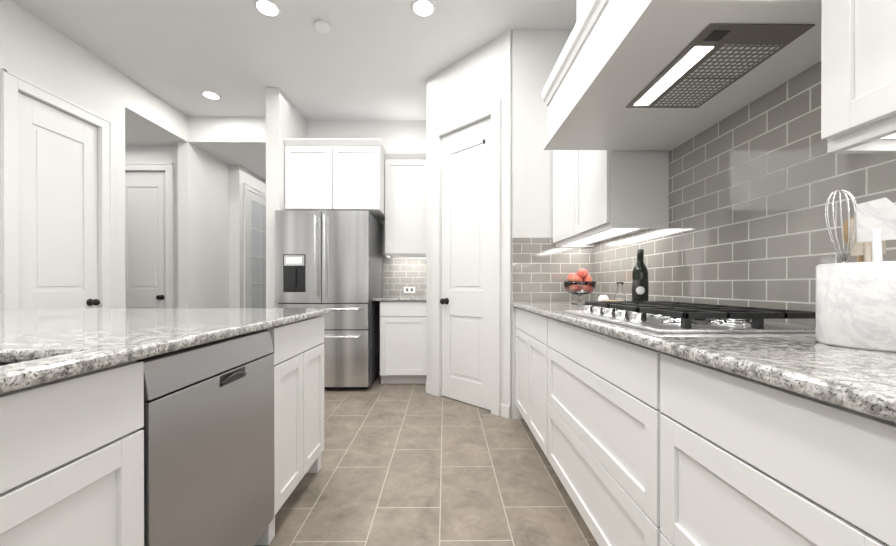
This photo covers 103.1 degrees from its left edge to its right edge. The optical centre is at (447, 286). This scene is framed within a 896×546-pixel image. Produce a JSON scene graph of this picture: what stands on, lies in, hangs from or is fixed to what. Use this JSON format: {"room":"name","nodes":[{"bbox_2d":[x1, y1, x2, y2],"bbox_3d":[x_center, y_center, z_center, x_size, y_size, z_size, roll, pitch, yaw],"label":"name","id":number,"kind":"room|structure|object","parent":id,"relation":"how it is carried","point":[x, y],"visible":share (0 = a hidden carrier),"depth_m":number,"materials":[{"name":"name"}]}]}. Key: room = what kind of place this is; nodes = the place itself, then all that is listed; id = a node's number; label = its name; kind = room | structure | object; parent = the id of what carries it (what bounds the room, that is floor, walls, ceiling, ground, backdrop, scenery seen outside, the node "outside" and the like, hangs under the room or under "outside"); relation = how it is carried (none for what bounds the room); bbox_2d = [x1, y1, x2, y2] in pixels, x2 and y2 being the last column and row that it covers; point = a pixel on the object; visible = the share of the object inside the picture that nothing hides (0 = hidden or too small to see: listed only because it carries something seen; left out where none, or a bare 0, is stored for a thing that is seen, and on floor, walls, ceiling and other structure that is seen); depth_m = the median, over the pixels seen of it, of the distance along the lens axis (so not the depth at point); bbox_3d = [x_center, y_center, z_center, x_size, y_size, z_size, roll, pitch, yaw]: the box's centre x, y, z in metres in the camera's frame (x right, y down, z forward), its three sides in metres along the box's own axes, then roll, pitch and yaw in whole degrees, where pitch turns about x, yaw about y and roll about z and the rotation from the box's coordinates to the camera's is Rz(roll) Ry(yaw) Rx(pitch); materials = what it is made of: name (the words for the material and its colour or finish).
{"room":"kitchen","nodes":[
{"label":"kitchen","id":0,"kind":"room"},
{"bbox_2d":[0,0,125,307],"bbox_3d":[-3.107,-0.477,-0.098,0.120,3.050,6.990,0,0,-1],"label":"wall","id":1,"kind":"structure","parent":0,"point":[37,51],"depth_m":2.97,"materials":[{"name":"paint"}]},
{"bbox_2d":[0,68,112,307],"bbox_3d":[-3.035,-0.220,-0.097,0.024,2.536,6.990,0,0,-1],"label":"trim","id":2,"kind":"structure","parent":1,"relation":"attached to","point":[11,84],"depth_m":2.52,"materials":[{"name":"white wood"}]},
{"bbox_2d":[18,92,99,307],"bbox_3d":[-3.078,-0.185,2.841,0.107,2.432,0.613,0,0,-1],"label":"door","id":3,"kind":"structure","parent":1,"relation":"in","point":[57,154],"depth_m":2.82,"materials":[{"name":"white wood"}]},
{"bbox_2d":[125,146,177,307],"bbox_3d":[-4.863,-0.341,4.391,3.310,2.750,0.120,0,0,-1],"label":"wall","id":4,"kind":"structure","parent":0,"point":[151,154],"depth_m":4.34,"materials":[{"name":"paint"}]},
{"bbox_2d":[125,172,165,307],"bbox_3d":[-3.743,-0.190,4.345,0.610,2.432,0.107,0,0,-1],"label":"hall door","id":5,"kind":"structure","parent":4,"relation":"in","point":[145,241],"depth_m":4.37,"materials":[{"name":"white wood"}]},
{"bbox_2d":[125,163,173,307],"bbox_3d":[-3.743,-0.234,4.330,0.798,2.536,0.024,0,0,-1],"label":"trim","id":6,"kind":"structure","parent":4,"relation":"attached to","point":[168,168],"depth_m":4.32,"materials":[{"name":"white wood"}]},
{"bbox_2d":[125,76,187,141],"bbox_3d":[-3.143,-1.865,3.807,0.120,0.300,0.830,0,0,-1],"label":"beam","id":7,"kind":"structure","parent":0,"point":[147,107],"depth_m":3.75,"materials":[{"name":"paint"}]},
{"bbox_2d":[125,114,265,179],"bbox_3d":[-4.135,-1.769,5.078,4.780,0.100,3.630,0,0,-1],"label":"ceiling","id":8,"kind":"structure","parent":0,"point":[249,158],"depth_m":4.40,"materials":[{"name":"paint"}]},
{"bbox_2d":[188,117,265,145],"bbox_3d":[-2.472,-1.866,4.288,1.230,0.300,0.120,0,0,-1],"label":"beam","id":9,"kind":"structure","parent":0,"point":[226,131],"depth_m":4.23,"materials":[{"name":"paint"}]},
{"bbox_2d":[178,88,305,307],"bbox_3d":[-2.472,-0.494,5.322,1.490,3.050,3.420,0,0,-1],"label":"wall","id":10,"kind":"structure","parent":0,"point":[210,231],"depth_m":4.41,"materials":[{"name":"paint"}]},
{"bbox_2d":[244,183,265,307],"bbox_3d":[-2.936,-0.233,5.589,0.022,2.526,0.928,0,0,-1],"label":"french door","id":11,"kind":"structure","parent":10,"relation":"in","point":[255,250],"depth_m":5.41,"materials":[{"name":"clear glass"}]},
{"bbox_2d":[11,0,576,120],"bbox_3d":[-0.942,-2.054,0.391,4.460,0.100,7.940,0,0,-1],"label":"ceiling","id":12,"kind":"structure","parent":0,"point":[373,59],"depth_m":2.96,"materials":[{"name":"paint"}]},
{"bbox_2d":[201,90,221,99],"bbox_3d":[-2.493,-2.011,3.747,0.183,0.007,0.183,0,0,44],"label":"recessed light","id":13,"kind":"object","parent":12,"relation":"in","point":[208,94],"depth_m":3.74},
{"bbox_2d":[253,0,280,16],"bbox_3d":[-1.302,-2.007,2.565,0.183,0.007,0.183,0,0,44],"label":"recessed light","id":14,"kind":"object","parent":12,"relation":"in","point":[269,8],"depth_m":2.56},
{"bbox_2d":[314,20,329,32],"bbox_3d":[-0.968,-1.996,2.741,0.120,0.030,0.120,0,0,-1],"label":"smoke detector","id":15,"kind":"object","parent":12,"relation":"attached to","point":[321,26],"visible":1,"depth_m":2.72,"materials":[{"name":"white plastic"}]},
{"bbox_2d":[411,0,435,16],"bbox_3d":[-0.178,-2.007,2.565,0.183,0.007,0.183,0,0,44],"label":"recessed light","id":16,"kind":"object","parent":12,"relation":"in","point":[420,8],"depth_m":2.56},
{"bbox_2d":[306,120,425,296],"bbox_3d":[-0.983,-0.491,4.386,1.750,3.050,0.120,0,0,-1],"label":"wall","id":17,"kind":"structure","parent":0,"point":[400,136],"depth_m":4.32,"materials":[{"name":"paint"}]},
{"bbox_2d":[284,138,339,210],"bbox_3d":[-1.431,-1.173,4.016,0.558,0.735,0.592,0,0,-1],"label":"upper cabinet","id":18,"kind":"object","parent":17,"relation":"attached to","point":[312,165],"depth_m":3.73,"materials":[{"name":"white wood"}]},
{"bbox_2d":[340,138,383,219],"bbox_3d":[-0.994,-1.173,4.020,0.557,0.735,0.592,0,0,-1],"label":"upper cabinet","id":19,"kind":"object","parent":17,"relation":"attached to","point":[374,178],"depth_m":3.73,"materials":[{"name":"white wood"}]},
{"bbox_2d":[384,150,425,257],"bbox_3d":[-0.467,-0.933,4.160,0.495,1.135,0.322,0,0,-1],"label":"upper cabinet","id":20,"kind":"object","parent":17,"relation":"attached to","point":[404,172],"depth_m":4.01,"materials":[{"name":"white wood"}]},
{"bbox_2d":[383,255,426,295],"bbox_3d":[-0.506,-0.134,4.327,0.568,0.505,0.005,0,0,-1],"label":"backsplash","id":21,"kind":"structure","parent":17,"relation":"attached to","point":[400,273],"depth_m":4.32,"materials":[{"name":"tile"}]},
{"bbox_2d":[404,287,414,292],"bbox_3d":[-0.468,0.041,4.322,0.140,0.075,0.007,0,0,-1],"label":"electrical outlet","id":22,"kind":"object","parent":21,"relation":"attached to","point":[409,289],"visible":1,"depth_m":4.32,"materials":[{"name":"white plastic"}]},
{"bbox_2d":[254,373,598,545],"bbox_3d":[-1.998,1.091,2.172,9.000,0.100,11.500,0,0,-1],"label":"floor","id":23,"kind":"structure","parent":0,"point":[409,465],"depth_m":1.89,"materials":[{"name":"tile"}]},
{"bbox_2d":[0,362,127,545],"bbox_3d":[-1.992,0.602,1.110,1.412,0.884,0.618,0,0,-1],"label":"base cabinet","id":24,"kind":"object","parent":23,"relation":"on","point":[71,460],"depth_m":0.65,"materials":[{"name":"white wood"}]},
{"bbox_2d":[0,308,330,392],"bbox_3d":[-1.708,0.247,0.027,2.100,0.229,4.070,0,0,-1],"label":"countertop","id":25,"kind":"structure","parent":24,"relation":"on","point":[40,345],"depth_m":1.00,"materials":[{"name":"stone"}]},
{"bbox_2d":[137,330,273,545],"bbox_3d":[-0.986,0.610,1.125,0.614,0.868,0.603,0,0,-1],"label":"dishwasher","id":26,"kind":"object","parent":24,"relation":"in","point":[208,428],"visible":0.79,"depth_m":1.04,"materials":[{"name":"silver metal"}]},
{"bbox_2d":[128,316,323,545],"bbox_3d":[-1.004,0.600,1.735,0.600,0.884,0.609,0,0,-1],"label":"base cabinet","id":27,"kind":"object","parent":23,"relation":"on","point":[298,346],"depth_m":1.57,"materials":[{"name":"white wood"}]},
{"bbox_2d":[275,210,381,388],"bbox_3d":[-1.243,0.145,3.863,0.910,1.780,0.876,0,0,-1],"label":"fridge","id":28,"kind":"object","parent":23,"relation":"on","point":[331,260],"visible":0.81,"depth_m":3.49,"materials":[{"name":"silver metal"}]},
{"bbox_2d":[380,301,426,383],"bbox_3d":[-0.467,0.593,4.009,0.496,0.884,0.630,0,0,-1],"label":"base cabinet","id":29,"kind":"object","parent":23,"relation":"on","point":[403,342],"visible":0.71,"depth_m":3.70,"materials":[{"name":"white wood"}]},
{"bbox_2d":[372,296,426,300],"bbox_3d":[-0.502,0.135,3.996,0.566,0.030,0.657,0,0,-1],"label":"countertop","id":30,"kind":"structure","parent":29,"relation":"on","point":[403,298],"depth_m":3.67,"materials":[{"name":"stone"}]},
{"bbox_2d":[515,308,538,443],"bbox_3d":[0.835,0.598,2.353,0.610,0.884,0.870,0,0,-1],"label":"base cabinet","id":31,"kind":"object","parent":23,"relation":"on","point":[527,322],"depth_m":2.37,"materials":[{"name":"white wood"}]},
{"bbox_2d":[539,314,650,545],"bbox_3d":[0.844,0.601,1.452,0.610,0.884,1.058,0,0,-1],"label":"base cabinet","id":32,"kind":"object","parent":23,"relation":"on","point":[640,445],"depth_m":1.28,"materials":[{"name":"white wood"}]},
{"bbox_2d":[512,302,895,422],"bbox_3d":[0.837,0.145,0.677,0.643,0.030,4.220,0,0,-1],"label":"countertop","id":33,"kind":"structure","parent":32,"relation":"on","point":[858,380],"depth_m":0.66,"materials":[{"name":"stone"}]},
{"bbox_2d":[563,269,595,303],"bbox_3d":[0.949,-0.003,2.565,0.224,0.254,0.224,0,0,-1],"label":"fruit bowl","id":34,"kind":"object","parent":33,"relation":"on","point":[580,283],"visible":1,"depth_m":2.51,"materials":[{"name":"clear glass"}]},
{"bbox_2d":[598,295,608,300],"bbox_3d":[0.981,0.089,2.246,0.064,0.072,0.064,0,0,-1],"label":"jar","id":35,"kind":"object","parent":33,"relation":"on","point":[602,297],"visible":0.56,"depth_m":2.22,"materials":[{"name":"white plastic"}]},
{"bbox_2d":[614,282,625,300],"bbox_3d":[1.023,0.050,2.116,0.066,0.150,0.066,0,0,-1],"label":"cruet","id":36,"kind":"object","parent":33,"relation":"on","point":[619,294],"visible":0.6,"depth_m":2.10,"materials":[{"name":"clear glass"}]},
{"bbox_2d":[632,249,648,300],"bbox_3d":[1.034,-0.036,1.913,0.079,0.324,0.085,0,0,-1],"label":"wine bottle","id":37,"kind":"object","parent":33,"relation":"on","point":[640,286],"visible":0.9,"depth_m":1.89,"materials":[{"name":"green glass"}]},
{"bbox_2d":[565,301,815,332],"bbox_3d":[0.835,0.100,1.365,0.520,0.055,0.760,0,0,-1],"label":"cooktop","id":38,"kind":"object","parent":33,"relation":"in","point":[667,317],"visible":1,"depth_m":1.11,"materials":[{"name":"silver metal"}]},
{"bbox_2d":[816,189,895,351],"bbox_3d":[0.930,-0.046,0.763,0.186,0.352,0.189,0,0,-1],"label":"crock","id":39,"kind":"object","parent":33,"relation":"on","point":[855,305],"visible":1,"depth_m":0.74,"materials":[{"name":"stone"}]},
{"bbox_2d":[651,348,895,545],"bbox_3d":[0.851,0.604,0.634,0.610,0.884,0.579,0,0,-1],"label":"base cabinet","id":40,"kind":"object","parent":23,"relation":"on","point":[737,460],"depth_m":0.63,"materials":[{"name":"white wood"}]},
{"bbox_2d":[426,30,511,417],"bbox_3d":[0.177,-0.487,3.171,0.976,3.050,0.110,0,0,44],"label":"wall","id":41,"kind":"structure","parent":0,"point":[478,77],"depth_m":2.97,"materials":[{"name":"paint"}]},
{"bbox_2d":[440,117,490,409],"bbox_3d":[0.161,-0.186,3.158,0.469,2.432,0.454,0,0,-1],"label":"pantry door","id":42,"kind":"structure","parent":41,"relation":"in","point":[465,301],"depth_m":3.14,"materials":[{"name":"white wood"}]},
{"bbox_2d":[426,98,509,418],"bbox_3d":[0.130,-0.230,3.124,0.976,2.536,0.024,0,0,44],"label":"trim","id":43,"kind":"structure","parent":41,"relation":"attached to","point":[493,110],"depth_m":2.89,"materials":[{"name":"white wood"}]},
{"bbox_2d":[512,29,571,418],"bbox_3d":[0.826,-0.486,2.848,0.640,3.050,0.110,0,0,-1],"label":"wall","id":44,"kind":"structure","parent":0,"point":[536,54],"depth_m":2.79,"materials":[{"name":"paint"}]},
{"bbox_2d":[513,238,592,301],"bbox_3d":[0.823,-0.129,2.789,0.633,0.505,0.005,0,0,-1],"label":"backsplash","id":45,"kind":"structure","parent":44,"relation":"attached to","point":[543,268],"depth_m":2.79,"materials":[{"name":"tile"}]},
{"bbox_3d":[1.235,-0.476,-0.319,0.120,3.050,6.470,0,0,-1],"label":"wall","id":46,"kind":"structure","parent":0,"visible":0},
{"bbox_2d":[553,150,605,246],"bbox_3d":[0.980,-0.903,2.520,0.322,1.145,0.530,0,0,-1],"label":"upper cabinet","id":47,"kind":"object","parent":46,"relation":"attached to","point":[560,157],"depth_m":2.62,"materials":[{"name":"white wood"}]},
{"bbox_2d":[569,150,668,239],"bbox_3d":[0.984,-0.902,2.110,0.322,1.145,0.530,0,0,-1],"label":"upper cabinet","id":48,"kind":"object","parent":46,"relation":"attached to","point":[601,195],"depth_m":1.85,"materials":[{"name":"white wood"}]},
{"bbox_2d":[542,0,821,150],"bbox_3d":[0.818,-1.124,1.345,0.667,0.866,0.960,0,0,-1],"label":"range hood","id":49,"kind":"object","parent":46,"relation":"attached to","point":[668,75],"visible":1,"depth_m":1.18,"materials":[{"name":"metal"}]},
{"bbox_2d":[593,62,895,325],"bbox_3d":[1.161,-0.327,0.668,0.005,0.915,4.243,0,0,-1],"label":"backsplash","id":50,"kind":"structure","parent":46,"relation":"attached to","point":[754,185],"depth_m":1.33,"materials":[{"name":"tile"}]},
{"bbox_2d":[821,0,895,151],"bbox_3d":[0.999,-0.896,0.429,0.322,1.145,0.748,0,0,-1],"label":"upper cabinet","id":51,"kind":"object","parent":46,"relation":"attached to","point":[858,37],"depth_m":0.74,"materials":[{"name":"white wood"}]}
]}

